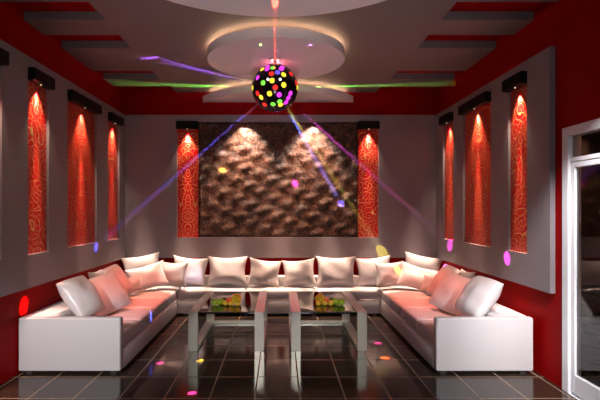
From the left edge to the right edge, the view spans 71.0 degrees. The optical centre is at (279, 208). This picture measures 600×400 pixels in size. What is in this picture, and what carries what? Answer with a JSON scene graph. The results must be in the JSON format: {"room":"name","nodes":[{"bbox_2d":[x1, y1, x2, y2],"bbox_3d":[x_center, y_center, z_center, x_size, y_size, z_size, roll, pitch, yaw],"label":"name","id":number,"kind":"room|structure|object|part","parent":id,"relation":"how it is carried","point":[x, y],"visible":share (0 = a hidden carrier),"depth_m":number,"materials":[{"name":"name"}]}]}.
{"room":"entertainment venue","nodes":[
{"label":"entertainment venue","id":0,"kind":"room"},
{"bbox_2d":[0,2,121,384],"bbox_3d":[-2.750,-0.190,2.835,0.100,3.780,8.869,0,0,0],"label":"wall","id":1,"kind":"structure","parent":0,"point":[47,50],"depth_m":4.58,"materials":[{"name":"red paint"}]},
{"bbox_2d":[0,39,124,296],"bbox_3d":[-2.650,-0.380,4.978,0.100,2.400,4.156,0,0,0],"label":"wall","id":2,"kind":"structure","parent":1,"relation":"attached to","point":[19,271],"depth_m":4.72,"materials":[{"name":"grey paint"}]},
{"bbox_2d":[28,80,45,254],"bbox_3d":[-2.639,-0.494,4.532,0.018,1.941,0.393,0,0,0],"label":"art panel","id":3,"kind":"object","parent":2,"relation":"in","point":[36,93],"visible":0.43,"depth_m":4.54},
{"bbox_2d":[28,67,54,89],"bbox_3d":[-2.575,-1.401,4.532,0.090,0.128,0.400,0,0,0],"label":"wall light","id":4,"kind":"object","parent":3,"relation":"attached to","point":[35,75],"visible":1,"depth_m":4.47,"materials":[{"name":"black metal"}]},
{"bbox_2d":[68,101,94,246],"bbox_3d":[-2.639,-0.494,5.554,0.018,1.941,0.825,0,0,0],"label":"art panel","id":5,"kind":"object","parent":2,"relation":"in","point":[81,122],"visible":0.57,"depth_m":5.57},
{"bbox_2d":[67,89,101,114],"bbox_3d":[-2.575,-1.401,5.554,0.090,0.128,0.832,0,0,0],"label":"wall light","id":6,"kind":"object","parent":5,"relation":"attached to","point":[73,96],"visible":1,"depth_m":5.44,"materials":[{"name":"black metal"}]},
{"bbox_2d":[108,121,117,239],"bbox_3d":[-2.639,-0.494,6.577,0.018,1.941,0.452,0,0,0],"label":"art panel","id":7,"kind":"object","parent":2,"relation":"in","point":[112,128],"visible":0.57,"depth_m":6.59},
{"bbox_2d":[108,112,123,125],"bbox_3d":[-2.575,-1.401,6.577,0.090,0.128,0.459,0,0,0],"label":"wall light","id":8,"kind":"object","parent":7,"relation":"attached to","point":[113,118],"visible":1,"depth_m":6.50,"materials":[{"name":"black metal"}]},
{"bbox_3d":[-2.639,-0.495,3.728,0.018,1.941,0.397,0,0,0],"label":"art panel","id":9,"kind":"object","parent":2,"relation":"attached to","visible":0},
{"bbox_2d":[0,47,8,65],"bbox_3d":[-2.575,-1.401,3.728,0.090,0.128,0.404,0,0,0],"label":"wall light","id":10,"kind":"object","parent":9,"relation":"attached to","point":[4,55],"visible":1,"depth_m":3.87,"materials":[{"name":"black metal"}]},
{"bbox_2d":[122,87,435,274],"bbox_3d":[-0.015,-0.190,7.219,5.370,3.780,0.100,0,0,0],"label":"wall","id":11,"kind":"structure","parent":0,"point":[135,100],"depth_m":7.17,"materials":[{"name":"red paint"}]},
{"bbox_2d":[125,115,435,257],"bbox_3d":[0.010,-0.380,7.113,5.220,2.400,0.113,0,0,0],"label":"wall","id":12,"kind":"structure","parent":11,"relation":"attached to","point":[406,143],"depth_m":7.06,"materials":[{"name":"grey paint"}]},
{"bbox_2d":[177,129,197,236],"bbox_3d":[-1.554,-0.494,7.095,0.351,1.941,0.018,0,0,0],"label":"art panel","id":13,"kind":"object","parent":12,"relation":"in","point":[187,139],"visible":0.79,"depth_m":7.09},
{"bbox_2d":[176,121,197,128],"bbox_3d":[-1.554,-1.401,7.031,0.358,0.128,0.090,0,0,0],"label":"wall light","id":14,"kind":"object","parent":13,"relation":"attached to","point":[179,124],"visible":1,"depth_m":6.99,"materials":[{"name":"black metal"}]},
{"bbox_2d":[199,122,357,236],"bbox_3d":[-0.031,-0.494,7.096,2.691,1.941,0.070,0,0,0],"label":"relief panel","id":15,"kind":"object","parent":12,"relation":"attached to","point":[257,179],"visible":1,"depth_m":7.09,"materials":[{"name":"brown stone"}]},
{"bbox_2d":[358,129,377,236],"bbox_3d":[1.487,-0.494,7.095,0.341,1.941,0.018,0,0,0],"label":"art panel","id":16,"kind":"object","parent":12,"relation":"in","point":[367,138],"visible":0.79,"depth_m":7.09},
{"bbox_2d":[358,121,379,128],"bbox_3d":[1.487,-1.401,7.031,0.348,0.128,0.090,0,0,0],"label":"wall light","id":17,"kind":"object","parent":16,"relation":"attached to","point":[361,124],"visible":1,"depth_m":6.99,"materials":[{"name":"black metal"}]},
{"bbox_2d":[0,0,559,91],"bbox_3d":[-0.015,-2.035,2.785,5.370,0.090,8.769,0,0,0],"label":"ceiling","id":18,"kind":"structure","parent":0,"point":[171,40],"depth_m":4.85,"materials":[{"name":"paint"}]},
{"bbox_2d":[207,26,344,78],"bbox_3d":[-0.049,-1.910,5.225,1.691,0.160,1.513,0,0,0],"label":"ceiling disc","id":19,"kind":"object","parent":18,"relation":"hanging from","point":[242,53],"visible":0.88,"depth_m":4.91,"materials":[{"name":"white paint"}]},
{"bbox_2d":[252,57,297,111],"bbox_3d":[-0.062,-1.516,5.127,0.568,0.648,0.572,0,0,-36],"label":"disco ball","id":20,"kind":"object","parent":19,"relation":"hanging from","point":[274,86],"visible":1,"depth_m":4.93,"materials":[{"name":"black"}]},
{"bbox_2d":[167,0,385,16],"bbox_3d":[-0.029,-1.910,2.383,3.240,0.160,3.240,0,0,0],"label":"ceiling disc","id":21,"kind":"object","parent":18,"relation":"hanging from","point":[260,8],"visible":1,"depth_m":3.80,"materials":[{"name":"white paint"}]},
{"bbox_2d":[203,85,352,101],"bbox_3d":[-0.034,-1.905,6.848,2.565,0.170,0.757,0,0,0],"label":"ceiling disc","id":22,"kind":"object","parent":18,"relation":"hanging from","point":[306,93],"visible":0.63,"depth_m":6.79,"materials":[{"name":"white paint"}]},
{"bbox_2d":[0,314,576,399],"bbox_3d":[1.850,1.750,6.650,9.300,0.100,16.700,0,0,0],"label":"floor","id":23,"kind":"structure","parent":0,"point":[227,365],"depth_m":4.31,"materials":[{"name":"tile"}]},
{"bbox_2d":[19,290,176,373],"bbox_3d":[-2.160,1.410,5.479,1.060,0.580,2.336,0,0,0],"label":"sofa","id":24,"kind":"object","parent":23,"relation":"on","point":[51,338],"visible":0.88,"depth_m":4.31,"materials":[{"name":"white leather"}]},
{"bbox_3d":[-2.505,1.290,5.522,0.370,0.340,2.250,0,0,0],"label":"backrest","id":25,"kind":"part","parent":24,"relation":"part of","materials":[{"name":"white leather"}]},
{"bbox_3d":[-2.165,1.395,4.355,1.050,0.550,0.084,0,0,0],"label":"armrest","id":26,"kind":"part","parent":24,"relation":"part of","materials":[{"name":"white leather"}]},
{"bbox_2d":[56,275,105,315],"bbox_3d":[-2.197,0.977,4.662,0.378,0.422,0.433,0,0,10],"label":"throw pillow","id":27,"kind":"object","parent":24,"relation":"on","point":[79,294],"visible":0.87,"depth_m":4.54,"materials":[{"name":"white fabric"}]},
{"bbox_2d":[88,269,103,278],"bbox_3d":[-2.354,0.943,5.460,0.158,0.289,0.338,0,0,5],"label":"throw pillow","id":28,"kind":"object","parent":24,"relation":"on","point":[100,272],"visible":0.31,"depth_m":5.37,"materials":[{"name":"white fabric"}]},
{"bbox_2d":[88,272,131,315],"bbox_3d":[-2.161,1.050,5.187,0.348,0.478,0.562,0,0,29],"label":"throw pillow","id":29,"kind":"object","parent":24,"relation":"on","point":[114,295],"visible":0.64,"depth_m":5.16,"materials":[{"name":"fabric"}]},
{"bbox_2d":[102,264,133,295],"bbox_3d":[-2.257,1.013,5.755,0.327,0.469,0.518,0,0,13],"label":"throw pillow","id":30,"kind":"object","parent":24,"relation":"on","point":[121,276],"visible":0.48,"depth_m":5.80,"materials":[{"name":"fabric"}]},
{"bbox_2d":[105,308,153,331],"bbox_3d":[-1.980,1.364,5.203,0.680,0.172,0.574,0,0,0],"label":"seat cushion","id":31,"kind":"object","parent":24,"relation":"on","point":[145,316],"depth_m":5.16,"materials":[{"name":"white leather"}]},
{"bbox_2d":[123,320,138,345],"bbox_3d":[-1.980,1.364,4.656,0.680,0.172,0.513,0,0,0],"label":"seat cushion","id":32,"kind":"object","parent":24,"relation":"on","point":[130,327],"depth_m":4.65,"materials":[{"name":"white leather"}]},
{"bbox_2d":[128,275,142,291],"bbox_3d":[-2.178,1.117,6.217,0.142,0.230,0.299,0,0,28],"label":"throw pillow","id":33,"kind":"object","parent":24,"relation":"on","point":[135,282],"visible":0.52,"depth_m":6.22,"materials":[{"name":"white fabric"}]},
{"bbox_2d":[125,298,165,318],"bbox_3d":[-1.980,1.364,5.781,0.680,0.172,0.574,0,0,0],"label":"seat cushion","id":34,"kind":"object","parent":24,"relation":"on","point":[158,304],"depth_m":5.74,"materials":[{"name":"white leather"}]},
{"bbox_2d":[124,260,169,292],"bbox_3d":[-2.072,1.068,6.593,0.692,0.497,0.236,0,0,-29],"label":"throw pillow","id":35,"kind":"object","parent":24,"relation":"on","point":[152,275],"visible":0.78,"depth_m":6.55,"materials":[{"name":"white fabric"}]},
{"bbox_2d":[129,291,175,307],"bbox_3d":[-1.980,1.364,6.359,0.680,0.172,0.574,0,0,0],"label":"seat cushion","id":36,"kind":"object","parent":24,"relation":"on","point":[170,296],"depth_m":6.29,"materials":[{"name":"white leather"}]},
{"bbox_2d":[188,291,266,350],"bbox_3d":[-0.645,1.466,5.664,0.910,0.467,1.273,0,0,0],"label":"coffee table","id":37,"kind":"object","parent":23,"relation":"on","point":[251,302],"visible":1,"depth_m":5.31,"materials":[{"name":"metal"}]},
{"bbox_3d":[-1.042,1.466,5.045,0.115,0.467,0.035,0,0,0],"label":"leg","id":38,"kind":"part","parent":37,"relation":"part of","materials":[{"name":"metal"}]},
{"bbox_3d":[-1.042,1.250,5.664,0.115,0.035,1.203,0,0,0],"label":"rail","id":39,"kind":"part","parent":37,"relation":"part of","materials":[{"name":"metal"}]},
{"bbox_3d":[-1.042,1.683,5.664,0.115,0.035,1.203,0,0,0],"label":"floor rail","id":40,"kind":"part","parent":37,"relation":"part of","materials":[{"name":"metal"}]},
{"bbox_3d":[-1.042,1.466,6.282,0.115,0.467,0.035,0,0,0],"label":"leg","id":41,"kind":"part","parent":37,"relation":"part of","materials":[{"name":"metal"}]},
{"bbox_2d":[211,298,217,305],"bbox_3d":[-0.837,1.187,5.394,0.099,0.101,0.099,0,0,28],"label":"apple","id":42,"kind":"object","parent":37,"relation":"on","point":[214,302],"visible":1,"depth_m":5.36,"materials":[{"name":"green food"}]},
{"bbox_2d":[218,297,223,304],"bbox_3d":[-0.768,1.187,5.425,0.099,0.101,0.099,0,0,-31],"label":"apple","id":43,"kind":"object","parent":37,"relation":"on","point":[220,300],"visible":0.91,"depth_m":5.39,"materials":[{"name":"green food"}]},
{"bbox_2d":[231,294,240,302],"bbox_3d":[-0.568,1.169,5.475,0.146,0.138,0.126,0,0,-40],"label":"fruit","id":44,"kind":"object","parent":37,"relation":"on","point":[235,297],"visible":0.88,"depth_m":5.44,"materials":[{"name":"yellow food"}]},
{"bbox_3d":[-0.247,1.466,5.045,0.115,0.467,0.035,0,0,0],"label":"leg","id":45,"kind":"part","parent":37,"relation":"part of","materials":[{"name":"metal"}]},
{"bbox_3d":[-0.247,1.250,5.664,0.115,0.035,1.203,0,0,0],"label":"rail","id":46,"kind":"part","parent":37,"relation":"part of","materials":[{"name":"metal"}]},
{"bbox_3d":[-0.247,1.466,6.282,0.115,0.467,0.035,0,0,0],"label":"leg","id":47,"kind":"part","parent":37,"relation":"part of","materials":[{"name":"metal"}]},
{"bbox_3d":[-0.247,1.683,5.664,0.115,0.035,1.203,0,0,0],"label":"floor rail","id":48,"kind":"part","parent":37,"relation":"part of","materials":[{"name":"metal"}]},
{"bbox_2d":[146,275,418,314],"bbox_3d":[-0.015,1.410,6.904,5.350,0.580,0.510,0,0,0],"label":"sofa","id":49,"kind":"object","parent":23,"relation":"on","point":[369,296],"visible":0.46,"depth_m":6.67,"materials":[{"name":"white leather"}]},
{"bbox_2d":[121,252,158,277],"bbox_3d":[-2.285,0.976,6.955,0.685,0.522,0.153,0,0,-14],"label":"throw pillow","id":50,"kind":"object","parent":49,"relation":"on","point":[135,262],"visible":0.44,"depth_m":6.91,"materials":[{"name":"white fabric"}]},
{"bbox_2d":[146,286,180,299],"bbox_3d":[-2.163,1.364,6.830,1.051,0.172,0.343,0,0,0],"label":"seat cushion","id":51,"kind":"object","parent":49,"relation":"on","point":[176,288],"depth_m":6.76,"materials":[{"name":"white leather"}]},
{"bbox_2d":[162,262,187,286],"bbox_3d":[-1.712,1.040,6.722,0.472,0.407,0.164,0,0,7],"label":"throw pillow","id":52,"kind":"object","parent":49,"relation":"on","point":[174,273],"visible":0.85,"depth_m":6.66,"materials":[{"name":"white fabric"}]},
{"bbox_2d":[174,255,208,286],"bbox_3d":[-1.490,1.026,6.951,0.628,0.525,0.156,0,0,2],"label":"throw pillow","id":53,"kind":"object","parent":49,"relation":"on","point":[196,268],"visible":0.74,"depth_m":6.91,"materials":[{"name":"white fabric"}]},
{"bbox_2d":[177,286,246,299],"bbox_3d":[-1.093,1.364,6.830,1.081,0.172,0.343,0,0,0],"label":"seat cushion","id":54,"kind":"object","parent":49,"relation":"on","point":[188,292],"depth_m":6.67,"materials":[{"name":"white leather"}]},
{"bbox_2d":[207,256,247,285],"bbox_3d":[-0.861,1.017,6.884,0.672,0.484,0.191,0,0,0],"label":"throw pillow","id":55,"kind":"object","parent":49,"relation":"on","point":[222,270],"visible":1,"depth_m":6.83,"materials":[{"name":"white fabric"}]},
{"bbox_2d":[247,258,281,286],"bbox_3d":[-0.255,1.041,6.894,0.595,0.498,0.178,0,0,-11],"label":"throw pillow","id":56,"kind":"object","parent":49,"relation":"on","point":[262,272],"visible":1,"depth_m":6.84,"materials":[{"name":"white fabric"}]},
{"bbox_2d":[246,286,313,299],"bbox_3d":[0.000,1.364,6.830,1.096,0.172,0.343,0,0,0],"label":"seat cushion","id":57,"kind":"object","parent":49,"relation":"on","point":[273,293],"depth_m":6.67,"materials":[{"name":"white leather"}]},
{"bbox_3d":[-0.015,1.290,7.080,5.350,0.340,0.158,0,0,0],"label":"backrest","id":58,"kind":"part","parent":49,"relation":"part of","materials":[{"name":"white leather"}]},
{"bbox_2d":[281,258,316,286],"bbox_3d":[0.312,1.041,6.892,0.594,0.482,0.177,0,0,6],"label":"throw pillow","id":59,"kind":"object","parent":49,"relation":"on","point":[296,272],"visible":1,"depth_m":6.83,"materials":[{"name":"white fabric"}]},
{"bbox_2d":[316,256,356,285],"bbox_3d":[0.918,1.017,6.889,0.678,0.484,0.190,0,0,-5],"label":"throw pillow","id":60,"kind":"object","parent":49,"relation":"on","point":[331,270],"visible":1,"depth_m":6.83,"materials":[{"name":"white fabric"}]},
{"bbox_2d":[313,286,381,299],"bbox_3d":[1.093,1.364,6.830,1.081,0.172,0.343,0,0,0],"label":"seat cushion","id":61,"kind":"object","parent":49,"relation":"on","point":[361,292],"depth_m":6.67,"materials":[{"name":"white leather"}]},
{"bbox_2d":[355,255,389,286],"bbox_3d":[1.556,1.026,6.950,0.637,0.525,0.148,0,0,6],"label":"throw pillow","id":62,"kind":"object","parent":49,"relation":"on","point":[367,269],"visible":0.71,"depth_m":6.91,"materials":[{"name":"white fabric"}]},
{"bbox_2d":[374,261,402,286],"bbox_3d":[1.760,1.040,6.716,0.490,0.407,0.164,0,0,-6],"label":"throw pillow","id":63,"kind":"object","parent":49,"relation":"on","point":[388,273],"visible":0.89,"depth_m":6.67,"materials":[{"name":"white fabric"}]},
{"bbox_2d":[379,286,418,290],"bbox_3d":[2.147,1.364,6.830,1.021,0.172,0.343,0,0,0],"label":"seat cushion","id":64,"kind":"object","parent":49,"relation":"on","point":[382,288],"depth_m":6.78,"materials":[{"name":"white leather"}]},
{"bbox_2d":[405,251,442,270],"bbox_3d":[2.350,0.968,6.949,0.686,0.525,0.161,0,0,17],"label":"throw pillow","id":65,"kind":"object","parent":49,"relation":"on","point":[428,263],"visible":0.47,"depth_m":6.91,"materials":[{"name":"white fabric"}]},
{"bbox_2d":[289,291,366,350],"bbox_3d":[0.587,1.466,5.664,0.910,0.467,1.273,0,0,0],"label":"coffee table","id":66,"kind":"object","parent":23,"relation":"on","point":[300,303],"visible":0.99,"depth_m":5.28,"materials":[{"name":"metal"}]},
{"bbox_3d":[0.190,1.683,5.664,0.115,0.035,1.203,0,0,0],"label":"floor rail","id":67,"kind":"part","parent":66,"relation":"part of","materials":[{"name":"metal"}]},
{"bbox_3d":[0.190,1.466,6.282,0.115,0.467,0.035,0,0,0],"label":"leg","id":68,"kind":"part","parent":66,"relation":"part of","materials":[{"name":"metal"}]},
{"bbox_3d":[0.190,1.250,5.664,0.115,0.035,1.203,0,0,0],"label":"rail","id":69,"kind":"part","parent":66,"relation":"part of","materials":[{"name":"metal"}]},
{"bbox_3d":[0.190,1.466,5.045,0.115,0.467,0.035,0,0,0],"label":"leg","id":70,"kind":"part","parent":66,"relation":"part of","materials":[{"name":"metal"}]},
{"bbox_2d":[314,293,324,302],"bbox_3d":[0.524,1.169,5.484,0.146,0.138,0.125,0,0,38],"label":"fruit","id":71,"kind":"object","parent":66,"relation":"on","point":[320,297],"visible":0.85,"depth_m":5.44,"materials":[{"name":"food"}]},
{"bbox_2d":[332,297,337,304],"bbox_3d":[0.717,1.187,5.424,0.099,0.101,0.099,0,0,-6],"label":"apple","id":72,"kind":"object","parent":66,"relation":"on","point":[335,300],"visible":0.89,"depth_m":5.39,"materials":[{"name":"green food"}]},
{"bbox_2d":[338,299,344,305],"bbox_3d":[0.787,1.187,5.394,0.099,0.101,0.099,0,0,28],"label":"apple","id":73,"kind":"object","parent":66,"relation":"on","point":[341,302],"visible":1,"depth_m":5.36,"materials":[{"name":"green food"}]},
{"bbox_3d":[0.985,1.466,6.282,0.115,0.467,0.035,0,0,0],"label":"leg","id":74,"kind":"part","parent":66,"relation":"part of","materials":[{"name":"metal"}]},
{"bbox_3d":[0.985,1.683,5.664,0.115,0.035,1.203,0,0,0],"label":"floor rail","id":75,"kind":"part","parent":66,"relation":"part of","materials":[{"name":"metal"}]},
{"bbox_3d":[0.985,1.250,5.664,0.115,0.035,1.203,0,0,0],"label":"rail","id":76,"kind":"part","parent":66,"relation":"part of","materials":[{"name":"metal"}]},
{"bbox_3d":[0.985,1.466,5.045,0.115,0.467,0.035,0,0,0],"label":"leg","id":77,"kind":"part","parent":66,"relation":"part of","materials":[{"name":"metal"}]},
{"bbox_2d":[381,290,532,373],"bbox_3d":[2.100,1.410,5.479,1.010,0.580,2.336,0,0,0],"label":"sofa","id":78,"kind":"object","parent":23,"relation":"on","point":[501,339],"visible":0.93,"depth_m":4.31,"materials":[{"name":"white leather"}]},
{"bbox_2d":[382,291,430,308],"bbox_3d":[1.920,1.364,6.359,0.630,0.172,0.574,0,0,0],"label":"seat cushion","id":79,"kind":"object","parent":78,"relation":"on","point":[387,296],"depth_m":6.29,"materials":[{"name":"white leather"}]},
{"bbox_2d":[392,298,434,317],"bbox_3d":[1.920,1.364,5.781,0.630,0.172,0.574,0,0,0],"label":"seat cushion","id":80,"kind":"object","parent":78,"relation":"on","point":[398,304],"depth_m":5.74,"materials":[{"name":"white leather"}]},
{"bbox_2d":[395,262,437,291],"bbox_3d":[2.168,1.083,6.596,0.689,0.484,0.228,0,0,27],"label":"throw pillow","id":81,"kind":"object","parent":78,"relation":"on","point":[412,276],"visible":0.69,"depth_m":6.56,"materials":[{"name":"white fabric"}]},
{"bbox_2d":[418,320,433,345],"bbox_3d":[1.920,1.364,4.656,0.630,0.172,0.513,0,0,0],"label":"seat cushion","id":82,"kind":"object","parent":78,"relation":"on","point":[425,327],"depth_m":4.65,"materials":[{"name":"white leather"}]},
{"bbox_2d":[420,275,432,290],"bbox_3d":[2.222,1.117,6.217,0.148,0.230,0.297,0,0,-30],"label":"throw pillow","id":83,"kind":"object","parent":78,"relation":"on","point":[427,280],"visible":0.53,"depth_m":6.23,"materials":[{"name":"fabric"}]},
{"bbox_2d":[403,308,454,331],"bbox_3d":[1.920,1.364,5.203,0.630,0.172,0.574,0,0,0],"label":"seat cushion","id":84,"kind":"object","parent":78,"relation":"on","point":[411,316],"depth_m":5.17,"materials":[{"name":"white leather"}]},
{"bbox_2d":[427,264,460,294],"bbox_3d":[2.272,1.014,5.753,0.316,0.469,0.514,0,0,-12],"label":"throw pillow","id":85,"kind":"object","parent":78,"relation":"on","point":[446,268],"visible":0.43,"depth_m":5.80,"materials":[{"name":"white fabric"}]},
{"bbox_2d":[428,272,470,315],"bbox_3d":[2.161,1.050,5.187,0.368,0.477,0.532,0,0,-24],"label":"throw pillow","id":86,"kind":"object","parent":78,"relation":"on","point":[444,297],"visible":0.7,"depth_m":5.16,"materials":[{"name":"fabric"}]},
{"bbox_2d":[458,269,475,278],"bbox_3d":[2.393,0.943,5.460,0.150,0.289,0.339,0,0,-5],"label":"throw pillow","id":87,"kind":"object","parent":78,"relation":"on","point":[462,272],"visible":0.4,"depth_m":5.38,"materials":[{"name":"white fabric"}]},
{"bbox_3d":[2.420,1.290,5.522,0.370,0.340,2.250,0,0,0],"label":"backrest","id":88,"kind":"part","parent":78,"relation":"part of","materials":[{"name":"white leather"}]},
{"bbox_2d":[454,276,503,315],"bbox_3d":[2.200,0.978,4.662,0.377,0.428,0.434,0,0,-10],"label":"throw pillow","id":89,"kind":"object","parent":78,"relation":"on","point":[480,293],"visible":0.92,"depth_m":4.54,"materials":[{"name":"white fabric"}]},
{"bbox_3d":[2.105,1.395,4.355,1.000,0.550,0.084,0,0,0],"label":"armrest","id":90,"kind":"part","parent":78,"relation":"part of","materials":[{"name":"white leather"}]},
{"bbox_2d":[436,0,599,387],"bbox_3d":[2.720,-0.190,2.835,0.100,3.780,8.869,0,0,0],"label":"wall","id":91,"kind":"structure","parent":0,"point":[571,26],"depth_m":4.08,"materials":[{"name":"red paint"}]},
{"bbox_2d":[436,46,554,293],"bbox_3d":[2.645,-0.380,5.565,0.050,2.400,2.982,0,0,0],"label":"wall","id":92,"kind":"structure","parent":91,"relation":"attached to","point":[535,268],"depth_m":4.83,"materials":[{"name":"grey paint"}]},
{"bbox_2d":[445,121,453,239],"bbox_3d":[2.659,-0.494,6.546,0.018,1.941,0.405,0,0,0],"label":"art panel","id":93,"kind":"object","parent":92,"relation":"in","point":[449,128],"visible":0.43,"depth_m":6.57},
{"bbox_2d":[439,112,453,125],"bbox_3d":[2.595,-1.401,6.546,0.090,0.128,0.412,0,0,0],"label":"wall light","id":94,"kind":"object","parent":93,"relation":"attached to","point":[448,117],"visible":1,"depth_m":6.44,"materials":[{"name":"black metal"}]},
{"bbox_2d":[465,102,490,246],"bbox_3d":[2.659,-0.494,5.615,0.018,1.941,0.796,0,0,0],"label":"art panel","id":95,"kind":"object","parent":92,"relation":"in","point":[478,121],"visible":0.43,"depth_m":5.61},
{"bbox_2d":[458,91,490,114],"bbox_3d":[2.595,-1.401,5.615,0.090,0.128,0.803,0,0,0],"label":"wall light","id":96,"kind":"object","parent":95,"relation":"attached to","point":[484,98],"visible":1,"depth_m":5.51,"materials":[{"name":"black metal"}]},
{"bbox_2d":[511,84,526,252],"bbox_3d":[2.659,-0.494,4.641,0.018,1.941,0.368,0,0,0],"label":"art panel","id":97,"kind":"object","parent":92,"relation":"in","point":[519,95],"visible":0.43,"depth_m":4.65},
{"bbox_2d":[502,71,526,91],"bbox_3d":[2.595,-1.401,4.641,0.090,0.128,0.375,0,0,0],"label":"wall light","id":98,"kind":"object","parent":97,"relation":"attached to","point":[519,79],"visible":1,"depth_m":4.58,"materials":[{"name":"black metal"}]},
{"bbox_2d":[562,118,599,399],"bbox_3d":[2.716,0.474,3.336,0.128,2.460,1.232,0,0,0],"label":"door","id":99,"kind":"structure","parent":91,"relation":"in","point":[580,142],"depth_m":3.77,"materials":[{"name":"white wood"}]},
{"bbox_3d":[2.698,-0.571,3.336,0.008,0.205,1.066,0,0,0],"label":"transom glass","id":100,"kind":"part","parent":99,"relation":"part of","materials":[{"name":"grey"}]},
{"bbox_3d":[2.698,0.570,3.336,0.008,1.900,0.962,0,0,0],"label":"glass","id":101,"kind":"part","parent":99,"relation":"part of","materials":[{"name":"grey"}]}
]}

